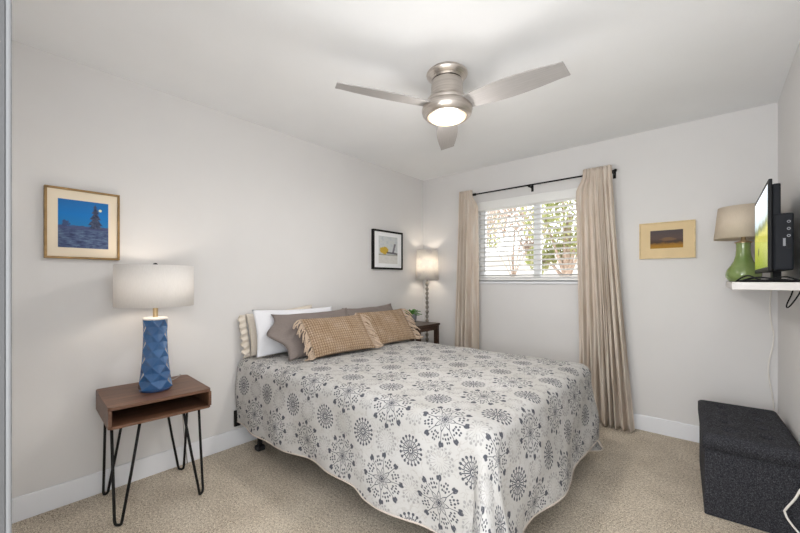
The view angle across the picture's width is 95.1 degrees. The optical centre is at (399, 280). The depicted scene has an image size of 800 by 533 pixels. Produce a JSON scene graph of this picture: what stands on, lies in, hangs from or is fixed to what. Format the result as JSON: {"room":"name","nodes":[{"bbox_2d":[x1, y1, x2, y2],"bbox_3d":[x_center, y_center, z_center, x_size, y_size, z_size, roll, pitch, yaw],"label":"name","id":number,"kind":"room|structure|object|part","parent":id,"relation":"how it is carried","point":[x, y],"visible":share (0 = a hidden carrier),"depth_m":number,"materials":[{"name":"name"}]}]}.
{"room":"bedroom","nodes":[
{"label":"bedroom","id":0,"kind":"room"},
{"bbox_2d":[12,40,422,498],"bbox_3d":[-0.904,0.005,3.154,0.100,2.440,3.810,0,0,41],"label":"wall","id":1,"kind":"structure","parent":0,"point":[265,218],"depth_m":2.35,"materials":[{"name":"paint"}]},
{"bbox_2d":[43,184,119,259],"bbox_3d":[-1.768,-0.311,2.046,0.030,0.384,0.322,0,0,41],"label":"framed picture","id":2,"kind":"object","parent":1,"relation":"attached to","point":[77,223],"visible":1,"depth_m":2.03,"materials":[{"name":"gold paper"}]},
{"bbox_2d":[58,198,107,248],"bbox_3d":[-1.762,-0.311,2.041,0.001,0.262,0.215,0,0,41],"label":"print","id":3,"kind":"object","parent":2,"relation":"attached to","point":[81,224],"depth_m":2.04},
{"bbox_2d":[12,427,256,523],"bbox_3d":[-0.863,1.163,3.116,0.012,0.125,3.534,0,0,41],"label":"baseboard","id":4,"kind":"structure","parent":1,"relation":"attached to","point":[26,506],"depth_m":2.16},
{"bbox_2d":[371,229,402,269],"bbox_3d":[-0.132,-0.327,3.953,0.030,0.416,0.472,0,0,41],"label":"framed picture","id":5,"kind":"object","parent":1,"relation":"attached to","point":[386,246],"visible":1,"depth_m":3.93,"materials":[{"name":"black metal"}]},
{"bbox_2d":[379,236,396,263],"bbox_3d":[-0.126,-0.327,3.948,0.001,0.290,0.300,0,0,41],"label":"print","id":6,"kind":"object","parent":5,"relation":"attached to","point":[387,245],"depth_m":3.94},
{"bbox_2d":[12,422,768,532],"bbox_3d":[-0.222,1.275,1.554,3.220,0.100,5.270,0,0,41],"label":"floor","id":7,"kind":"structure","parent":0,"point":[641,481],"depth_m":2.04,"materials":[{"name":"carpet"}]},
{"bbox_2d":[96,375,210,526],"bbox_3d":[-1.411,0.923,2.095,0.455,0.606,0.468,0,0,44],"label":"side table","id":8,"kind":"object","parent":7,"relation":"on","point":[119,407],"visible":1,"depth_m":2.03,"materials":[{"name":"brown wood"}]},
{"bbox_3d":[-1.562,0.675,1.926,0.435,0.079,0.014,0,0,44],"label":"panel","id":9,"kind":"part","parent":8,"relation":"part of","materials":[{"name":"brown wood"}]},
{"bbox_3d":[-1.626,0.977,2.092,0.119,0.498,0.118,0,0,44],"label":"leg","id":10,"kind":"part","parent":8,"relation":"part of","materials":[{"name":"black metal"}]},
{"bbox_3d":[-1.408,0.977,1.880,0.119,0.498,0.118,0,0,44],"label":"leg","id":11,"kind":"part","parent":8,"relation":"part of","materials":[{"name":"black metal"}]},
{"bbox_3d":[-1.411,0.628,2.095,0.455,0.016,0.468,0,0,44],"label":"panel","id":12,"kind":"part","parent":8,"relation":"part of","materials":[{"name":"brown wood"}]},
{"bbox_3d":[-1.411,0.722,2.095,0.455,0.014,0.468,0,0,44],"label":"panel","id":13,"kind":"part","parent":8,"relation":"part of","materials":[{"name":"brown wood"}]},
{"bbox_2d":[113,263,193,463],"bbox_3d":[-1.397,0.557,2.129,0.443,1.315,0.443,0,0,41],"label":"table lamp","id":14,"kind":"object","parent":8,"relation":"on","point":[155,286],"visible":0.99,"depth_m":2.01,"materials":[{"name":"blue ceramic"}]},
{"bbox_3d":[-1.393,0.030,2.085,0.381,0.229,0.381,0,0,41],"label":"lamp shade","id":15,"kind":"part","parent":14,"relation":"part of","materials":[{"name":"white fabric"}]},
{"bbox_3d":[-1.427,0.913,2.293,0.040,0.603,0.278,0,0,-1],"label":"cord","id":16,"kind":"part","parent":14,"relation":"part of","materials":[{"name":"white plastic"}]},
{"bbox_3d":[-1.413,0.977,2.311,0.119,0.498,0.118,0,0,44],"label":"leg","id":17,"kind":"part","parent":8,"relation":"part of","materials":[{"name":"black metal"}]},
{"bbox_3d":[-1.195,0.977,2.099,0.119,0.498,0.118,0,0,44],"label":"leg","id":18,"kind":"part","parent":8,"relation":"part of","materials":[{"name":"black metal"}]},
{"bbox_3d":[-1.245,0.675,2.251,0.435,0.079,0.014,0,0,44],"label":"panel","id":19,"kind":"part","parent":8,"relation":"part of","materials":[{"name":"brown wood"}]},
{"bbox_2d":[234,410,264,451],"bbox_3d":[0.045,0.912,2.639,1.978,0.625,1.579,0,0,41],"label":"bed","id":20,"kind":"object","parent":7,"relation":"on","point":[259,447],"visible":0.16,"depth_m":2.65,"materials":[{"name":"black metal"}]},
{"bbox_3d":[-1.015,1.125,2.649,0.026,0.140,0.026,0,0,41],"label":"leg","id":21,"kind":"part","parent":20,"relation":"part of","materials":[{"name":"black metal"}]},
{"bbox_2d":[235,340,603,532],"bbox_3d":[0.092,0.893,2.537,2.137,0.650,1.753,0,0,41],"label":"bedspread","id":22,"kind":"object","parent":20,"relation":"on","point":[438,438],"visible":0.9,"depth_m":1.83,"materials":[{"name":"white fabric"}]},
{"bbox_2d":[238,305,311,357],"bbox_3d":[-0.958,0.389,2.931,0.083,0.359,0.679,0,0,41],"label":"pillow","id":23,"kind":"object","parent":22,"relation":"on","point":[244,337],"visible":0.27,"depth_m":2.73,"materials":[{"name":"beige fabric"}]},
{"bbox_2d":[252,306,331,357],"bbox_3d":[-0.818,0.393,2.942,0.124,0.354,0.748,0,0,39],"label":"pillow","id":24,"kind":"object","parent":22,"relation":"on","point":[264,320],"visible":0.29,"depth_m":2.72,"materials":[{"name":"white fabric"}]},
{"bbox_2d":[267,308,347,361],"bbox_3d":[-0.660,0.407,2.896,0.249,0.328,0.813,0,0,43],"label":"pillow","id":25,"kind":"object","parent":22,"relation":"on","point":[281,331],"visible":0.28,"depth_m":2.71,"materials":[{"name":"grey fabric"}]},
{"bbox_2d":[292,314,383,360],"bbox_3d":[-0.465,0.427,2.869,0.736,0.275,0.238,0,0,-44],"label":"cushion","id":26,"kind":"object","parent":22,"relation":"on","point":[332,335],"visible":1,"depth_m":2.80,"materials":[{"name":"beige fabric"}]},
{"bbox_2d":[342,303,392,315],"bbox_3d":[-0.213,0.403,3.476,0.243,0.332,0.697,0,0,38],"label":"pillow","id":27,"kind":"object","parent":22,"relation":"on","point":[387,307],"visible":0.14,"depth_m":3.46,"materials":[{"name":"grey fabric"}]},
{"bbox_2d":[354,309,423,348],"bbox_3d":[-0.106,0.422,3.337,0.719,0.294,0.233,0,0,-44],"label":"cushion","id":28,"kind":"object","parent":22,"relation":"on","point":[390,326],"visible":0.86,"depth_m":3.33,"materials":[{"name":"beige fabric"}]},
{"bbox_2d":[410,321,439,343],"bbox_3d":[0.162,0.843,3.959,0.400,0.765,0.380,0,0,41],"label":"bedside table","id":29,"kind":"object","parent":7,"relation":"on","point":[424,326],"visible":0.25,"depth_m":3.92,"materials":[{"name":"brown wood"}]},
{"bbox_2d":[402,309,421,322],"bbox_3d":[0.123,0.384,3.961,0.235,0.151,0.221,0,0,-8],"label":"potted plant","id":30,"kind":"object","parent":29,"relation":"on","point":[414,312],"visible":0.57,"depth_m":3.94,"materials":[{"name":"green plant"}]},
{"bbox_3d":[0.115,0.409,3.973,0.136,0.102,0.136,0,0,41],"label":"pot","id":31,"kind":"part","parent":30,"relation":"part of","materials":[{"name":"white ceramic"}]},
{"bbox_3d":[0.187,0.854,3.727,0.042,0.743,0.042,0,0,41],"label":"leg","id":32,"kind":"part","parent":29,"relation":"part of","materials":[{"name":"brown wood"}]},
{"bbox_3d":[0.395,0.854,3.970,0.042,0.743,0.042,0,0,41],"label":"leg","id":33,"kind":"part","parent":29,"relation":"part of","materials":[{"name":"brown wood"}]},
{"bbox_2d":[416,249,438,341],"bbox_3d":[0.314,0.438,4.244,0.268,1.575,0.268,0,0,-17],"label":"floor lamp","id":34,"kind":"object","parent":7,"relation":"on","point":[426,259],"visible":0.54,"depth_m":4.14,"materials":[{"name":"white fabric"}]},
{"bbox_3d":[0.314,0.455,4.244,0.042,1.460,0.042,0,0,41],"label":"stem","id":35,"kind":"part","parent":34,"relation":"part of","materials":[{"name":"grey metal"}]},
{"bbox_3d":[0.314,-0.180,4.244,0.268,0.340,0.268,0,0,41],"label":"lamp shade","id":36,"kind":"part","parent":34,"relation":"part of","materials":[{"name":"white fabric"}]},
{"bbox_2d":[698,400,799,532],"bbox_3d":[1.956,1.012,2.090,0.378,0.425,0.720,0,0,38],"label":"storage ottoman","id":37,"kind":"object","parent":7,"relation":"on","point":[749,459],"visible":1,"depth_m":1.85,"materials":[{"name":"grey fabric"}]},
{"bbox_3d":[1.956,0.840,2.090,0.378,0.079,0.720,0,0,38],"label":"lid","id":38,"kind":"part","parent":37,"relation":"part of","materials":[{"name":"grey fabric"}]},
{"bbox_2d":[12,0,799,180],"bbox_3d":[-0.209,-1.265,1.569,3.220,0.100,5.310,0,0,41],"label":"ceiling","id":39,"kind":"structure","parent":0,"point":[634,66],"depth_m":1.98,"materials":[{"name":"paint"}]},
{"bbox_2d":[335,61,570,149],"bbox_3d":[0.356,-1.068,2.024,1.049,0.293,1.171,0,0,41],"label":"ceiling fan","id":40,"kind":"object","parent":39,"relation":"hanging from","point":[447,106],"visible":1,"depth_m":2.01,"materials":[{"name":"silver metal"}]},
{"bbox_3d":[-0.070,-1.001,1.981,0.570,0.038,0.141,0,0,-22],"label":"blade","id":41,"kind":"part","parent":40,"relation":"part of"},
{"bbox_3d":[0.322,-1.001,2.489,0.141,0.038,0.570,0,0,8],"label":"blade","id":42,"kind":"part","parent":40,"relation":"part of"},
{"bbox_3d":[0.565,-1.001,1.896,0.570,0.038,0.141,0,0,38],"label":"blade","id":43,"kind":"part","parent":40,"relation":"part of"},
{"bbox_2d":[423,102,777,425],"bbox_3d":[1.474,0.005,3.531,3.020,2.440,0.140,0,0,41],"label":"wall","id":44,"kind":"structure","parent":0,"point":[691,337],"depth_m":2.91,"materials":[{"name":"paint"}]},
{"bbox_2d":[479,205,577,283],"bbox_3d":[1.324,-0.402,3.640,1.210,0.867,0.150,0,0,41],"label":"window","id":45,"kind":"structure","parent":44,"relation":"in","point":[535,206],"depth_m":3.63,"materials":[{"name":"white plastic"}]},
{"bbox_2d":[478,188,577,279],"bbox_3d":[1.303,-0.421,3.615,1.164,0.840,0.067,0,0,41],"label":"window blind","id":46,"kind":"object","parent":45,"relation":"attached to","point":[567,194],"visible":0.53,"depth_m":3.63,"materials":[{"name":"white plastic"}]},
{"bbox_3d":[1.308,-0.012,3.621,1.154,0.022,0.050,0,0,41],"label":"rail","id":47,"kind":"part","parent":46,"relation":"part of","materials":[{"name":"white plastic"}]},
{"bbox_3d":[1.302,0.021,3.614,1.210,0.022,0.080,0,0,41],"label":"sill","id":48,"kind":"part","parent":45,"relation":"part of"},
{"bbox_2d":[472,169,616,195],"bbox_3d":[1.252,-0.901,3.560,1.513,0.060,0.103,0,0,41],"label":"curtain rod","id":49,"kind":"object","parent":44,"relation":"attached to","point":[531,186],"visible":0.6,"depth_m":3.50,"materials":[{"name":"black metal"}]},
{"bbox_2d":[455,190,478,348],"bbox_3d":[0.714,0.127,3.924,0.313,2.173,0.112,0,0,41],"label":"curtain","id":50,"kind":"object","parent":49,"relation":"hanging from","point":[467,281],"visible":0.75,"depth_m":3.90,"materials":[{"name":"fabric"}]},
{"bbox_2d":[576,165,634,432],"bbox_3d":[1.717,0.127,3.081,0.437,2.173,0.126,0,0,41],"label":"curtain","id":51,"kind":"object","parent":49,"relation":"hanging from","point":[602,339],"visible":0.92,"depth_m":3.08,"materials":[{"name":"fabric"}]},
{"bbox_2d":[633,413,698,442],"bbox_3d":[1.425,1.163,3.473,2.996,0.125,0.012,0,0,41],"label":"baseboard","id":52,"kind":"structure","parent":44,"relation":"attached to","point":[674,429],"depth_m":2.88,"materials":[{"name":"white wood"}]},
{"bbox_2d":[639,219,695,258],"bbox_3d":[2.100,-0.318,2.886,0.360,0.288,0.022,0,0,41],"label":"framed picture","id":53,"kind":"object","parent":44,"relation":"attached to","point":[671,239],"visible":1,"depth_m":2.87,"materials":[{"name":"beige paper"}]},
{"bbox_2d":[650,229,682,248],"bbox_3d":[2.098,-0.326,2.883,0.210,0.142,0.001,0,0,41],"label":"print","id":54,"kind":"object","parent":53,"relation":"attached to","point":[663,238],"depth_m":2.88},
{"bbox_2d":[778,42,799,444],"bbox_3d":[1.659,0.005,1.350,0.100,2.440,3.210,0,0,41],"label":"wall","id":55,"kind":"structure","parent":0,"point":[789,99],"depth_m":2.08,"materials":[{"name":"paint"}]},
{"bbox_2d":[726,282,799,290],"bbox_3d":[2.071,0.026,2.110,0.265,0.036,1.220,0,0,41],"label":"wall shelf","id":56,"kind":"object","parent":55,"relation":"attached to","point":[793,286],"visible":0.89,"depth_m":1.66,"materials":[{"name":"white wood"}]},
{"bbox_2d":[714,203,762,281],"bbox_3d":[2.277,-0.239,2.427,0.302,0.495,0.302,0,0,41],"label":"table lamp","id":57,"kind":"object","parent":56,"relation":"on","point":[734,222],"visible":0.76,"depth_m":2.38,"materials":[{"name":"green glass"}]},
{"bbox_3d":[2.277,-0.382,2.427,0.302,0.210,0.302,0,0,41],"label":"lamp shade","id":58,"kind":"part","parent":57,"relation":"part of","materials":[{"name":"beige fabric"}]},
{"bbox_3d":[2.277,-0.121,2.427,0.183,0.258,0.183,0,0,41],"label":"glass","id":59,"kind":"part","parent":57,"relation":"part of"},
{"bbox_2d":[739,179,793,281],"bbox_3d":[1.955,-0.231,1.953,0.210,0.478,0.730,0,0,41],"label":"television","id":60,"kind":"object","parent":56,"relation":"on","point":[774,229],"visible":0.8,"depth_m":1.69,"materials":[{"name":"black plastic"}]},
{"bbox_2d":[735,275,799,281],"bbox_3d":[1.699,-0.049,1.671,0.248,0.112,0.054,0,0,41],"label":"power cable","id":61,"kind":"object","parent":56,"relation":"on","point":[737,280],"visible":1,"depth_m":1.67,"materials":[{"name":"black plastic"}]},
{"bbox_2d":[768,290,774,410],"bbox_3d":[2.539,0.634,2.504,0.034,1.175,0.028,0,0,41],"label":"cord","id":62,"kind":"object","parent":56,"relation":"hanging from","point":[770,290],"visible":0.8,"depth_m":2.51,"materials":[{"name":"white plastic"}]},
{"bbox_2d":[786,291,799,307],"bbox_3d":[1.916,0.092,1.782,0.053,0.089,0.006,0,0,41],"label":"cable","id":63,"kind":"object","parent":56,"relation":"hanging from","point":[790,305],"visible":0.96,"depth_m":1.79,"materials":[{"name":"black plastic"}]},
{"bbox_2d":[783,489,799,532],"bbox_3d":[1.819,1.054,1.633,0.053,0.343,0.152,0,0,-10],"label":"charging cord","id":64,"kind":"object","parent":55,"relation":"attached to","point":[798,492],"visible":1,"depth_m":1.67,"materials":[{"name":"white plastic"}]},
{"bbox_3d":[-1.406,0.005,1.164,1.730,2.440,0.136,0,0,41],"label":"wall","id":65,"kind":"structure","parent":0,"visible":0},
{"bbox_2d":[0,0,4,532],"bbox_3d":[-0.744,0.005,0.596,0.014,2.440,0.136,0,0,41],"label":"trim","id":66,"kind":"structure","parent":65,"relation":"attached to","point":[2,2],"depth_m":0.64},
{"bbox_2d":[5,0,11,532],"bbox_3d":[-0.724,0.005,0.674,0.084,2.440,0.009,0,0,41],"label":"trim","id":67,"kind":"structure","parent":65,"relation":"attached to","point":[8,3],"depth_m":0.65,"materials":[{"name":"paint"}]},
{"label":"outside","id":68,"kind":"structure","parent":0,"visible":0},
{"bbox_3d":[7.232,1.425,16.109,22.000,0.200,26.130,0,0,41],"label":"ground","id":69,"kind":"structure","parent":68,"visible":0},
{"bbox_2d":[487,212,503,250],"bbox_3d":[2.255,-0.382,10.541,0.939,3.417,1.562,0,0,-40],"label":"tree","id":70,"kind":"object","parent":69,"relation":"on","point":[494,240],"visible":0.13,"depth_m":10.24,"materials":[{"name":"green plant"}]},
{"bbox_2d":[487,207,549,276],"bbox_3d":[2.579,-0.536,8.869,2.160,3.726,1.273,0,0,41],"label":"tree","id":71,"kind":"object","parent":69,"relation":"on","point":[512,209],"visible":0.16,"depth_m":8.64,"materials":[{"name":"green plant"}]},
{"bbox_2d":[487,252,577,276],"bbox_3d":[2.088,0.285,11.648,12.000,2.080,0.280,0,0,41],"label":"wall","id":72,"kind":"structure","parent":69,"relation":"on","point":[515,257],"depth_m":10.55,"materials":[{"name":"paint"}]},
{"bbox_2d":[519,200,576,275],"bbox_3d":[3.164,-0.465,6.990,1.709,3.596,1.300,0,0,41],"label":"tree","id":73,"kind":"object","parent":69,"relation":"on","point":[565,202],"visible":0.3,"depth_m":7.01,"materials":[{"name":"green plant"}]}
]}

